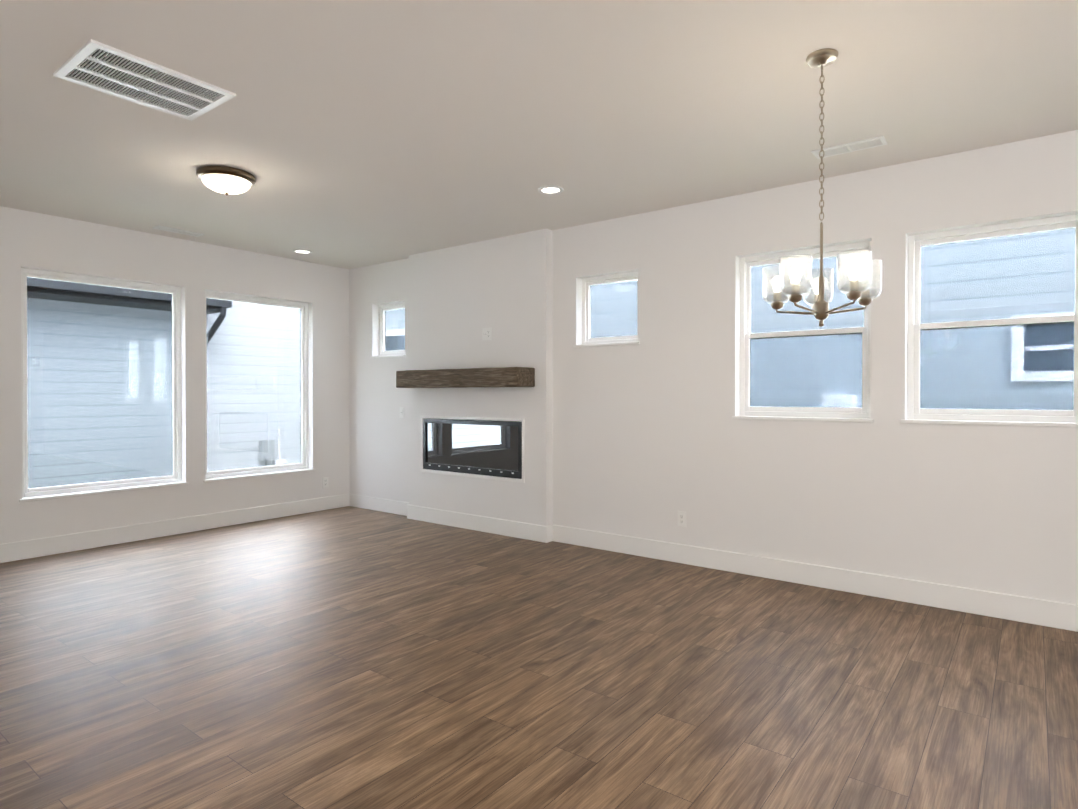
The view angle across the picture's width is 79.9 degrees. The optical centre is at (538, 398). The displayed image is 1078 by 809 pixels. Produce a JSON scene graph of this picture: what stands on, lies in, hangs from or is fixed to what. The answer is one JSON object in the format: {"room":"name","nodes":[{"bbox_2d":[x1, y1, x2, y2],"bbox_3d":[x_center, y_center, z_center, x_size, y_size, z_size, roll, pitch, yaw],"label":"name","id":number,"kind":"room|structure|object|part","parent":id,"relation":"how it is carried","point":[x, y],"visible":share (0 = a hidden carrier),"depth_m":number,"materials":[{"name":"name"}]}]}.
{"room":"living room","nodes":[
{"label":"living room","id":0,"kind":"room"},
{"bbox_2d":[0,206,349,543],"bbox_3d":[-4.777,-0.102,4.239,0.160,2.740,8.580,0,1,38],"label":"wall","id":1,"kind":"structure","parent":0,"point":[194,271],"depth_m":6.04,"materials":[{"name":"paint"}]},
{"bbox_2d":[21,268,181,497],"bbox_3d":[-3.779,-0.128,5.609,0.075,1.827,1.230,0,1,38],"label":"window","id":2,"kind":"structure","parent":1,"relation":"in","point":[101,380],"depth_m":5.56,"materials":[{"name":"clear glass"}]},
{"bbox_2d":[19,481,188,501],"bbox_3d":[-3.714,0.796,5.566,0.118,0.022,1.270,0,1,38],"label":"window sill","id":3,"kind":"structure","parent":1,"relation":"attached to","point":[63,495],"depth_m":5.47,"materials":[{"name":"white paint"}]},
{"bbox_2d":[0,494,347,562],"bbox_3d":[-4.698,1.196,4.206,0.019,0.145,8.230,0,1,38],"label":"baseboard","id":4,"kind":"structure","parent":1,"relation":"attached to","point":[20,550],"depth_m":5.82,"materials":[{"name":"white paint"}]},
{"bbox_2d":[205,291,307,478],"bbox_3d":[-2.941,-0.136,6.700,0.075,1.827,1.160,0,1,38],"label":"window","id":5,"kind":"structure","parent":1,"relation":"in","point":[256,385],"depth_m":6.68,"materials":[{"name":"clear glass"}]},
{"bbox_2d":[203,468,314,482],"bbox_3d":[-2.877,0.788,6.657,0.118,0.022,1.200,0,1,38],"label":"window sill","id":6,"kind":"structure","parent":1,"relation":"attached to","point":[254,475],"depth_m":6.59,"materials":[{"name":"white paint"}]},
{"bbox_2d":[323,477,327,487],"bbox_3d":[-2.392,0.941,7.217,0.006,0.115,0.070,0,1,38],"label":"outlet","id":7,"kind":"object","parent":1,"relation":"attached to","point":[325,478],"visible":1,"depth_m":7.21,"materials":[{"name":"white plastic"}]},
{"bbox_2d":[409,229,551,525],"bbox_3d":[-0.620,-0.116,6.197,1.790,2.740,0.090,0,1,38],"label":"wall","id":8,"kind":"structure","parent":0,"point":[461,297],"depth_m":6.03,"materials":[{"name":"paint"}]},
{"bbox_2d":[396,367,534,387],"bbox_3d":[-0.738,-0.190,6.070,1.585,0.176,0.252,0,1,38],"label":"mantel shelf","id":9,"kind":"object","parent":8,"relation":"attached to","point":[487,377],"visible":1,"depth_m":5.85,"materials":[{"name":"brown wood"}]},
{"bbox_2d":[420,415,524,482],"bbox_3d":[-0.599,0.463,6.269,1.360,0.580,0.247,0,1,38],"label":"fireplace","id":10,"kind":"object","parent":8,"relation":"attached to","point":[479,446],"visible":0.96,"depth_m":6.15,"materials":[{"name":"black glass"}]},
{"bbox_3d":[-0.660,0.451,6.191,1.222,0.407,0.005,0,1,38],"label":"glass","id":11,"kind":"part","parent":10,"relation":"part of","materials":[{"name":"grey glass"}]},
{"bbox_2d":[482,327,491,339],"bbox_3d":[-0.488,-0.605,6.029,0.116,0.115,0.009,0,1,38],"label":"outlet","id":12,"kind":"object","parent":8,"relation":"attached to","point":[486,333],"visible":1,"depth_m":6.02,"materials":[{"name":"white plastic"}]},
{"bbox_2d":[348,493,1077,631],"bbox_3d":[2.025,1.196,4.167,10.650,0.145,0.104,0,1,38],"label":"baseboard","id":13,"kind":"structure","parent":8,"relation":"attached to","point":[1053,614],"depth_m":4.50,"materials":[{"name":"white paint"}]},
{"bbox_2d":[0,506,1077,808],"bbox_3d":[-0.463,1.342,0.936,11.040,0.100,8.580,0,1,38],"label":"floor","id":14,"kind":"structure","parent":0,"point":[348,658],"depth_m":2.89,"materials":[{"name":"brown wood"}]},
{"bbox_2d":[0,0,1077,268],"bbox_3d":[-0.463,-1.508,0.916,11.040,0.120,8.580,0,1,38],"label":"ceiling","id":15,"kind":"structure","parent":0,"point":[348,134],"depth_m":3.24,"materials":[{"name":"paint"}]},
{"bbox_2d":[53,39,235,120],"bbox_3d":[-1.819,-1.457,2.992,0.460,0.012,0.600,0,1,38],"label":"ceiling vent","id":16,"kind":"object","parent":15,"relation":"in","point":[98,66],"visible":1,"depth_m":2.96,"materials":[{"name":"white metal"}]},
{"bbox_2d":[152,225,203,236],"bbox_3d":[-3.183,-1.478,5.690,0.130,0.008,0.380,0,1,38],"label":"ceiling vent","id":17,"kind":"object","parent":15,"relation":"in","point":[175,230],"visible":1,"depth_m":5.68,"materials":[{"name":"white metal"}]},
{"bbox_2d":[196,165,255,195],"bbox_3d":[-2.053,-1.403,4.231,0.352,0.138,0.352,0,1,38],"label":"flush-mount light","id":18,"kind":"object","parent":15,"relation":"attached to","point":[226,180],"visible":1,"depth_m":4.13,"materials":[{"name":"white glass"}]},
{"bbox_2d":[293,249,311,253],"bbox_3d":[-2.386,-1.482,6.490,0.184,0.011,0.184,0,1,38],"label":"recessed light","id":19,"kind":"object","parent":15,"relation":"in","point":[301,251],"visible":1,"depth_m":6.49,"materials":[{"name":"white"}]},
{"bbox_2d":[538,185,563,194],"bbox_3d":[0.082,-1.468,4.532,0.184,0.011,0.184,0,1,38],"label":"recessed light","id":20,"kind":"object","parent":15,"relation":"in","point":[550,189],"visible":0.96,"depth_m":4.52,"materials":[{"name":"white"}]},
{"bbox_2d":[762,48,881,326],"bbox_3d":[1.194,-0.884,2.762,0.461,1.155,0.478,0,1,38],"label":"chandelier","id":21,"kind":"object","parent":15,"relation":"hanging from","point":[859,279],"visible":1,"depth_m":2.71,"materials":[{"name":"white glass"}]},
{"bbox_2d":[811,136,886,158],"bbox_3d":[1.810,-1.464,3.761,0.380,0.008,0.140,0,1,38],"label":"ceiling vent","id":22,"kind":"object","parent":15,"relation":"in","point":[855,146],"visible":0.85,"depth_m":3.75,"materials":[{"name":"white metal"}]},
{"bbox_2d":[349,130,1077,604],"bbox_3d":[2.165,-0.102,4.217,10.880,2.740,0.160,0,1,38],"label":"wall","id":23,"kind":"structure","parent":0,"point":[651,438],"depth_m":4.51,"materials":[{"name":"paint"}]},
{"bbox_2d":[370,355,405,357],"bbox_3d":[-1.622,-0.460,7.073,0.590,0.022,0.118,0,1,38],"label":"window sill","id":24,"kind":"structure","parent":23,"relation":"attached to","point":[387,356],"depth_m":7.02,"materials":[{"name":"white paint"}]},
{"bbox_2d":[379,302,404,355],"bbox_3d":[-1.573,-0.762,7.135,0.550,0.582,0.075,0,1,38],"label":"window","id":25,"kind":"structure","parent":23,"relation":"in","point":[392,329],"depth_m":7.18,"materials":[{"name":"clear glass"}]},
{"bbox_3d":[-1.573,-0.762,7.135,0.430,0.462,0.004,0,1,38],"label":"glass","id":26,"kind":"part","parent":25,"relation":"part of","materials":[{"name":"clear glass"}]},
{"bbox_2d":[400,407,403,417],"bbox_3d":[-1.472,0.149,6.904,0.070,0.115,0.009,0,1,38],"label":"switch","id":27,"kind":"object","parent":23,"relation":"attached to","point":[401,412],"visible":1,"depth_m":6.90,"materials":[{"name":"white plastic"}]},
{"bbox_2d":[573,341,639,347],"bbox_3d":[0.583,-0.447,5.380,0.640,0.022,0.118,0,1,38],"label":"window sill","id":28,"kind":"structure","parent":23,"relation":"attached to","point":[606,344],"depth_m":5.32,"materials":[{"name":"white paint"}]},
{"bbox_2d":[582,271,637,344],"bbox_3d":[0.632,-0.750,5.442,0.600,0.582,0.075,0,1,38],"label":"window","id":29,"kind":"structure","parent":23,"relation":"in","point":[609,308],"depth_m":5.45,"materials":[{"name":"clear glass"}]},
{"bbox_3d":[0.632,-0.750,5.442,0.480,0.462,0.004,0,1,38],"label":"glass","id":30,"kind":"part","parent":29,"relation":"part of","materials":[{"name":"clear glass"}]},
{"bbox_2d":[678,511,685,526],"bbox_3d":[1.097,0.923,4.939,0.070,0.115,0.006,0,1,38],"label":"outlet","id":31,"kind":"object","parent":23,"relation":"attached to","point":[679,518],"visible":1,"depth_m":4.94,"materials":[{"name":"white plastic"}]},
{"bbox_2d":[732,416,873,421],"bbox_3d":[1.806,0.140,4.445,0.930,0.022,0.118,0,1,38],"label":"window sill","id":32,"kind":"structure","parent":23,"relation":"attached to","point":[807,418],"depth_m":4.39,"materials":[{"name":"white paint"}]},
{"bbox_2d":[740,241,870,417],"bbox_3d":[1.855,-0.453,4.505,0.890,1.162,0.075,0,1,38],"label":"window","id":33,"kind":"structure","parent":23,"relation":"in","point":[798,365],"depth_m":4.50,"materials":[{"name":"clear glass"}]},
{"bbox_2d":[901,419,1077,426],"bbox_3d":[2.663,0.144,3.787,0.925,0.022,0.118,0,1,38],"label":"window sill","id":34,"kind":"structure","parent":23,"relation":"attached to","point":[1008,423],"depth_m":3.75,"materials":[{"name":"white paint"}]},
{"bbox_2d":[907,214,1077,422],"bbox_3d":[2.712,-0.448,3.847,0.885,1.162,0.075,0,1,38],"label":"window","id":35,"kind":"structure","parent":23,"relation":"in","point":[992,322],"depth_m":3.83,"materials":[{"name":"clear glass"}]}
]}

